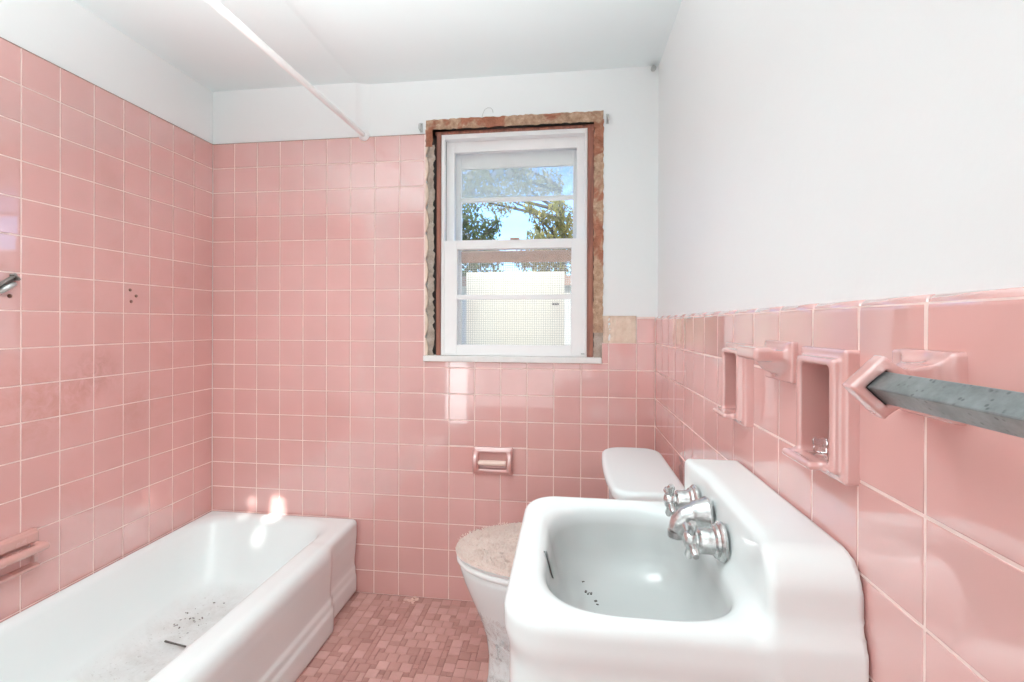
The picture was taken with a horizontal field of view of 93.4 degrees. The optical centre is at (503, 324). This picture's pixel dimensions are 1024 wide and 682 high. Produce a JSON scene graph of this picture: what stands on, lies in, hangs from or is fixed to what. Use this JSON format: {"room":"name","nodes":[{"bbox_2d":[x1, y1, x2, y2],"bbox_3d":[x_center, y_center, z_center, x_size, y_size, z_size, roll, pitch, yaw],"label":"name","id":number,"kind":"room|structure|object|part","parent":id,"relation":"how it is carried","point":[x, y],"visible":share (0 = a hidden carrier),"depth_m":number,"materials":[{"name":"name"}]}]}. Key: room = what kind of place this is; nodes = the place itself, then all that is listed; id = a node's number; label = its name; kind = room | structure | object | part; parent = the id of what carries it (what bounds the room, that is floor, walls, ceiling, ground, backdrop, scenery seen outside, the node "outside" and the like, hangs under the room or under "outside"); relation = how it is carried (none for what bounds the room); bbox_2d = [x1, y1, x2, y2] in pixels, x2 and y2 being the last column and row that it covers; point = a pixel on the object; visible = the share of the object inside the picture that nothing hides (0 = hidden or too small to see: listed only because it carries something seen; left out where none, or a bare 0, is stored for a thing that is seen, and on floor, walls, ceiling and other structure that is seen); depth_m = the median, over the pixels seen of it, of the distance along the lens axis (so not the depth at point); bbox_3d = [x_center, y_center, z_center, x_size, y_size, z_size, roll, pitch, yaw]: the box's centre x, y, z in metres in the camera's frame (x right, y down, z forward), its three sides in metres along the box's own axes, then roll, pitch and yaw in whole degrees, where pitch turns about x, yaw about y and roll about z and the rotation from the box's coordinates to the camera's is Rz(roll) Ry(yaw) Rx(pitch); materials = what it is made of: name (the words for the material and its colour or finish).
{"room":"bathroom","nodes":[
{"label":"bathroom","id":0,"kind":"room"},
{"bbox_2d":[0,0,212,622],"bbox_3d":[-1.559,0.044,0.765,0.130,2.220,3.108,0,0,8],"label":"wall","id":1,"kind":"structure","parent":0,"point":[106,145],"depth_m":1.64,"materials":[{"name":"pink tile"}]},
{"bbox_2d":[0,273,20,297],"bbox_3d":[-1.405,-0.110,1.358,0.026,0.071,0.073,0,0,8],"label":"bracket","id":2,"kind":"object","parent":1,"relation":"attached to","point":[7,284],"visible":1,"depth_m":1.37,"materials":[{"name":"metal"}]},
{"bbox_3d":[-1.405,-0.113,1.358,0.018,0.065,0.073,0,0,8],"label":"plate","id":3,"kind":"part","parent":2,"relation":"part of","materials":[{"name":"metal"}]},
{"bbox_2d":[0,528,49,584],"bbox_3d":[-1.400,0.666,1.366,0.052,0.116,0.186,0,0,8],"label":"soap dish","id":4,"kind":"object","parent":1,"relation":"attached to","point":[15,548],"visible":1,"depth_m":1.39,"materials":[{"name":"pink ceramic"}]},
{"bbox_2d":[73,0,354,91],"bbox_3d":[-0.537,-1.086,0.583,2.197,0.092,3.258,0,0,8],"label":"ceiling","id":5,"kind":"structure","parent":0,"point":[191,36],"depth_m":1.77,"materials":[{"name":"white paint"}]},
{"bbox_2d":[295,592,488,681],"bbox_3d":[-0.545,1.218,0.587,2.197,0.120,3.258,0,0,8],"label":"floor","id":6,"kind":"structure","parent":0,"point":[374,637],"depth_m":1.75,"materials":[{"name":"tile"}]},
{"bbox_2d":[0,511,356,681],"bbox_3d":[-1.057,0.997,1.362,0.715,0.335,1.534,0,0,8],"label":"bathtub","id":7,"kind":"object","parent":6,"relation":"on","point":[282,582],"depth_m":1.63,"materials":[{"name":"white ceramic"}]},
{"bbox_2d":[164,640,185,646],"bbox_3d":[-1.107,1.078,1.627,0.091,0.007,0.007,0,0,17],"label":"stick","id":8,"kind":"object","parent":7,"relation":"in","point":[165,641],"visible":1,"depth_m":1.63,"materials":[{"name":"grey"}]},
{"bbox_3d":[-1.161,1.076,1.773,0.195,0.004,0.229,0,0,8],"label":"tub grit","id":9,"kind":"part","parent":7,"relation":"part of","materials":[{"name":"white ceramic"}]},
{"bbox_2d":[403,596,418,603],"bbox_3d":[-0.386,1.153,2.020,0.062,0.007,0.055,0,0,8],"label":"chips","id":10,"kind":"object","parent":6,"relation":"on","point":[415,597],"visible":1,"depth_m":2.02,"materials":[{"name":"tile"}]},
{"bbox_2d":[457,447,684,681],"bbox_3d":[0.188,0.794,1.489,0.672,0.730,0.476,0,0,8],"label":"toilet","id":11,"kind":"object","parent":6,"relation":"on","point":[630,473],"visible":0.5,"depth_m":1.41,"materials":[{"name":"white porcelain"},{"name":"beige plush fabric"}]},
{"bbox_3d":[0.100,0.723,1.501,0.494,0.018,0.374,0,0,8],"label":"seat","id":12,"kind":"part","parent":11,"relation":"part of","materials":[{"name":"white plastic"}]},
{"bbox_3d":[0.100,0.707,1.501,0.494,0.010,0.374,0,0,8],"label":"lid","id":13,"kind":"part","parent":11,"relation":"part of","materials":[{"name":"beige fabric"}]},
{"bbox_3d":[0.138,0.946,1.496,0.553,0.426,0.364,0,0,8],"label":"bowl","id":14,"kind":"part","parent":11,"relation":"part of","materials":[{"name":"white ceramic"}]},
{"bbox_2d":[455,522,521,576],"bbox_3d":[0.099,0.684,1.504,0.509,0.035,0.401,0,0,8],"label":"lid cover","id":15,"kind":"object","parent":11,"relation":"on","point":[492,549],"visible":0.24,"depth_m":1.47,"materials":[{"name":"beige fabric"}]},
{"bbox_3d":[0.408,0.448,1.460,0.207,0.036,0.476,0,0,8],"label":"tank lid","id":16,"kind":"part","parent":11,"relation":"part of","materials":[{"name":"white ceramic"}]},
{"bbox_2d":[212,66,658,600],"bbox_3d":[-0.342,0.046,2.121,2.187,2.220,0.160,0,0,8],"label":"wall","id":17,"kind":"structure","parent":0,"point":[326,402],"depth_m":2.06,"materials":[{"name":"pink tile"}]},
{"bbox_2d":[204,0,369,140],"bbox_3d":[-0.808,-0.796,0.601,0.048,0.074,2.982,0,0,8],"label":"shower rod","id":18,"kind":"object","parent":17,"relation":"attached to","point":[364,135],"visible":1,"depth_m":1.47,"materials":[{"name":"white metal"}]},
{"bbox_2d":[355,83,369,136],"bbox_3d":[-0.607,-0.923,2.080,0.068,0.233,0.014,0,0,8],"label":"trim","id":19,"kind":"structure","parent":17,"relation":"attached to","point":[362,90],"depth_m":2.07,"materials":[{"name":"white paint"}]},
{"bbox_2d":[418,123,422,132],"bbox_3d":[-0.349,-0.831,2.030,0.012,0.041,0.029,0,0,8],"label":"curtain bracket","id":20,"kind":"object","parent":17,"relation":"attached to","point":[420,126],"visible":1,"depth_m":2.04,"materials":[{"name":"silver metal"}]},
{"bbox_2d":[472,446,512,475],"bbox_3d":[-0.044,0.565,1.996,0.170,0.113,0.061,0,0,8],"label":"paper holder","id":21,"kind":"object","parent":17,"relation":"attached to","point":[485,460],"visible":0.99,"depth_m":1.99,"materials":[{"name":"pink ceramic"}]},
{"bbox_2d":[423,110,603,363],"bbox_3d":[0.044,-0.351,2.057,0.744,1.023,0.166,0,0,8],"label":"window","id":22,"kind":"structure","parent":17,"relation":"in","point":[563,139],"depth_m":2.05,"materials":[{"name":"white wood"}]},
{"bbox_3d":[0.032,0.145,2.008,0.736,0.023,0.066,0,0,8],"label":"sill","id":23,"kind":"part","parent":22,"relation":"part of","materials":[{"name":"white paint"}]},
{"bbox_3d":[0.043,-0.115,2.035,0.599,0.481,0.030,0,0,8],"label":"sash","id":24,"kind":"part","parent":22,"relation":"part of","materials":[{"name":"white paint"}]},
{"bbox_3d":[0.047,-0.559,2.068,0.602,0.478,0.030,0,0,8],"label":"sash","id":25,"kind":"part","parent":22,"relation":"part of","materials":[{"name":"white paint"}]},
{"bbox_3d":[0.055,-0.295,2.107,0.494,0.050,0.016,0,0,8],"label":"rail","id":26,"kind":"part","parent":22,"relation":"part of","materials":[{"name":"brown wood"}]},
{"bbox_3d":[0.053,-0.316,2.107,0.574,0.888,0.020,0,0,8],"label":"storm frame","id":27,"kind":"part","parent":22,"relation":"part of","materials":[{"name":"white metal"}]},
{"bbox_2d":[606,114,609,123],"bbox_3d":[0.417,-0.825,1.928,0.012,0.041,0.029,0,0,8],"label":"curtain bracket","id":28,"kind":"object","parent":17,"relation":"attached to","point":[607,115],"visible":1,"depth_m":1.94,"materials":[{"name":"silver metal"}]},
{"bbox_2d":[655,0,1023,681],"bbox_3d":[0.484,0.052,0.489,0.140,2.220,3.119,0,0,8],"label":"wall","id":29,"kind":"structure","parent":0,"point":[843,174],"depth_m":0.56,"materials":[{"name":"white paint"}]},
{"bbox_2d":[283,0,681,83],"bbox_3d":[-0.158,-1.039,0.563,1.360,0.023,3.078,0,0,8],"label":"ceiling","id":30,"kind":"structure","parent":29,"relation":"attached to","point":[373,41],"depth_m":1.71,"materials":[{"name":"white paint"}]},
{"bbox_2d":[504,459,868,681],"bbox_3d":[0.235,0.418,0.803,0.430,0.286,0.455,0,0,8],"label":"sink","id":31,"kind":"object","parent":29,"relation":"attached to","point":[721,579],"visible":1,"depth_m":0.64,"materials":[{"name":"white ceramic"}]},
{"bbox_2d":[663,484,699,516],"bbox_3d":[0.335,0.335,0.914,0.059,0.068,0.068,0,0,8],"label":"tap","id":32,"kind":"object","parent":31,"relation":"on","point":[673,501],"depth_m":0.90,"materials":[{"name":"silver metal"}]},
{"bbox_3d":[0.321,0.331,0.837,0.066,0.066,0.061,0,0,8],"label":"spout","id":33,"kind":"part","parent":31,"relation":"part of","materials":[{"name":"silver metal"}]},
{"bbox_2d":[682,520,728,563],"bbox_3d":[0.314,0.341,0.760,0.059,0.068,0.068,0,0,8],"label":"tap","id":34,"kind":"object","parent":31,"relation":"on","point":[712,541],"depth_m":0.75,"materials":[{"name":"silver metal"}]},
{"bbox_2d":[713,342,753,426],"bbox_3d":[0.497,0.116,0.958,0.128,0.157,0.112,0,0,8],"label":"holder","id":35,"kind":"object","parent":29,"relation":"attached to","point":[737,405],"visible":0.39,"depth_m":0.92,"materials":[{"name":"pink ceramic"}]},
{"bbox_2d":[737,340,797,383],"bbox_3d":[0.428,0.059,0.784,0.067,0.064,0.102,0,0,8],"label":"brush holder","id":36,"kind":"object","parent":29,"relation":"attached to","point":[778,358],"visible":0.97,"depth_m":0.75,"materials":[{"name":"pink ceramic"}]},
{"bbox_2d":[782,346,859,485],"bbox_3d":[0.453,0.113,0.629,0.128,0.164,0.114,0,0,8],"label":"holder","id":37,"kind":"object","parent":29,"relation":"attached to","point":[825,408],"depth_m":0.61,"materials":[{"name":"pink ceramic"}]},
{"bbox_3d":[0.426,0.162,0.650,0.018,0.021,0.018,0,0,30],"label":"clear knob","id":38,"kind":"part","parent":37,"relation":"part of","materials":[{"name":"ceramic"}]},
{"bbox_2d":[842,348,1023,437],"bbox_3d":[0.327,0.057,0.155,0.096,0.066,0.718,0,0,8],"label":"towel bar","id":39,"kind":"object","parent":29,"relation":"attached to","point":[929,383],"visible":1,"depth_m":0.40,"materials":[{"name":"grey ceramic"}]},
{"bbox_3d":[0.368,0.057,0.469,0.096,0.066,0.086,0,0,8],"label":"post","id":40,"kind":"part","parent":39,"relation":"part of","materials":[{"name":"pink ceramic"}]},
{"label":"outside","id":41,"kind":"structure","parent":0,"visible":0},
{"bbox_3d":[2.113,1.791,16.002,28.000,0.100,27.722,0,0,8],"label":"ground","id":42,"kind":"structure","parent":41,"visible":0},
{"bbox_2d":[462,203,505,275],"bbox_3d":[-0.547,0.073,6.282,1.178,3.358,0.906,0,0,8],"label":"tree","id":43,"kind":"object","parent":42,"relation":"on","point":[468,220],"visible":0.26,"depth_m":6.08,"materials":[{"name":"green plant"}]},
{"bbox_2d":[462,167,567,272],"bbox_3d":[-0.067,-0.815,9.081,2.542,5.126,0.868,0,0,8],"label":"tree","id":44,"kind":"object","parent":42,"relation":"on","point":[551,186],"visible":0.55,"depth_m":8.96,"materials":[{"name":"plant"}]},
{"bbox_2d":[466,271,564,355],"bbox_3d":[0.055,0.750,2.394,0.486,2.015,0.042,0,0,8],"label":"board","id":45,"kind":"object","parent":42,"relation":"on","point":[487,276],"visible":0.25,"depth_m":2.37,"materials":[{"name":"white wood"}]},
{"bbox_2d":[462,275,574,356],"bbox_3d":[0.408,0.727,3.099,6.400,2.060,0.250,0,0,8],"label":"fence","id":46,"kind":"object","parent":42,"relation":"on","point":[463,277],"visible":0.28,"depth_m":3.02,"materials":[{"name":"white"}]},
{"bbox_3d":[0.411,-0.273,3.098,6.400,0.060,0.250,0,0,8],"label":"cap rail","id":47,"kind":"part","parent":46,"relation":"part of","materials":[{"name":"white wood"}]},
{"bbox_2d":[513,200,572,274],"bbox_3d":[0.776,0.045,6.674,1.277,3.422,0.877,0,0,23],"label":"tree","id":48,"kind":"object","parent":42,"relation":"on","point":[566,233],"visible":0.38,"depth_m":6.47,"materials":[{"name":"green plant"}]}
]}

